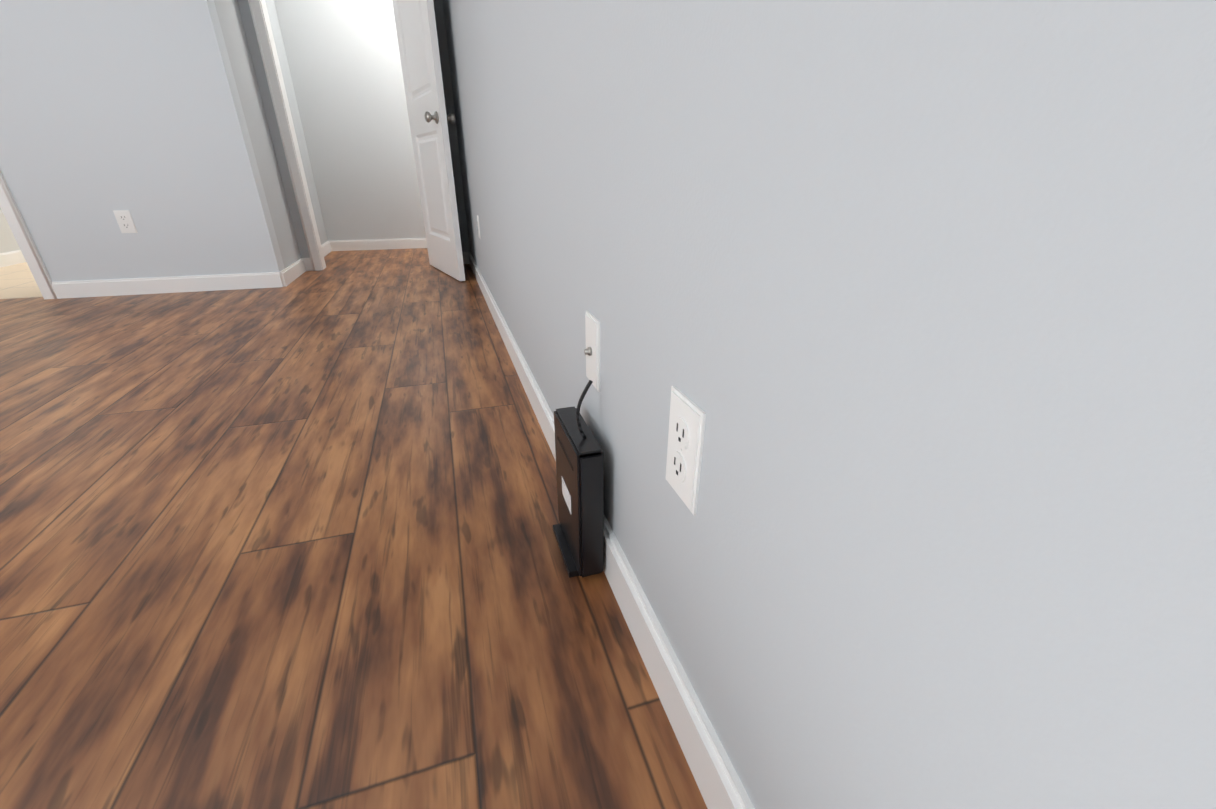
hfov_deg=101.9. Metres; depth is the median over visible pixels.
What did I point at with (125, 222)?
electrical outlet
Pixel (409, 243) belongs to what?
baseboard
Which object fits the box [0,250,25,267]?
baseboard
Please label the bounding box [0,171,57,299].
door frame
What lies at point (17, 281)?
floor
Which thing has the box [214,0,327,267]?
wall
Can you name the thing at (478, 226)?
electrical outlet
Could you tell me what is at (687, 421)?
electrical outlet
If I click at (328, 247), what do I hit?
baseboard
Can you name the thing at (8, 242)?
wall
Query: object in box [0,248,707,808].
floor
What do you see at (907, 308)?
wall
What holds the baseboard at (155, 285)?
attached to the wall at (133, 107)
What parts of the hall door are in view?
hall door knob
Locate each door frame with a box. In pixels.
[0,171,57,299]
[248,0,325,270]
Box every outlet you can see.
[113,210,137,232]
[477,215,480,238]
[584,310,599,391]
[666,386,705,514]
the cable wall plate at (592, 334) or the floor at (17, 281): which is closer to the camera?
the cable wall plate at (592, 334)
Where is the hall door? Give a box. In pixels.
[392,0,464,280]
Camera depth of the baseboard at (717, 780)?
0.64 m
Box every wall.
[0,0,284,281]
[0,208,19,252]
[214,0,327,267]
[237,0,469,257]
[274,0,425,240]
[443,0,1215,808]
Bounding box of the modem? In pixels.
[553,380,603,577]
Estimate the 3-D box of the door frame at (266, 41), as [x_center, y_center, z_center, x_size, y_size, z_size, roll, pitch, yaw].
[-1.692,-1.985,3.253,0.884,2.092,0.166,-8,26,-16]
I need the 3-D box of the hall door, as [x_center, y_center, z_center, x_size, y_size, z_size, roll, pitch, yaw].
[-1.128,-1.844,3.025,0.169,2.018,0.770,-15,29,-29]
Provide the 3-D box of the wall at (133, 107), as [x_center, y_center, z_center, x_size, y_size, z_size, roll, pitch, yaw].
[-3.414,-1.659,2.117,3.000,2.440,0.120,-8,26,-16]
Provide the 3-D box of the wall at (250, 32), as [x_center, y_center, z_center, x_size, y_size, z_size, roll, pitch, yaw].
[-1.620,-2.152,3.201,1.150,2.440,0.120,-8,26,-16]
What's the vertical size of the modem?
0.342 m
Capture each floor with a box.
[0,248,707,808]
[0,262,42,298]
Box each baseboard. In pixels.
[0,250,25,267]
[51,270,288,298]
[283,258,310,283]
[321,241,331,256]
[330,238,426,250]
[467,252,754,808]
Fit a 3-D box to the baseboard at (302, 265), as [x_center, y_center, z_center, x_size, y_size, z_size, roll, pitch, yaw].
[-2.052,-0.876,3.241,0.030,0.088,0.570,-8,26,-16]
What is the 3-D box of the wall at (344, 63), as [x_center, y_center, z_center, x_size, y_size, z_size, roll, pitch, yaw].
[-1.891,-2.577,4.112,1.500,2.440,0.120,-8,26,-16]

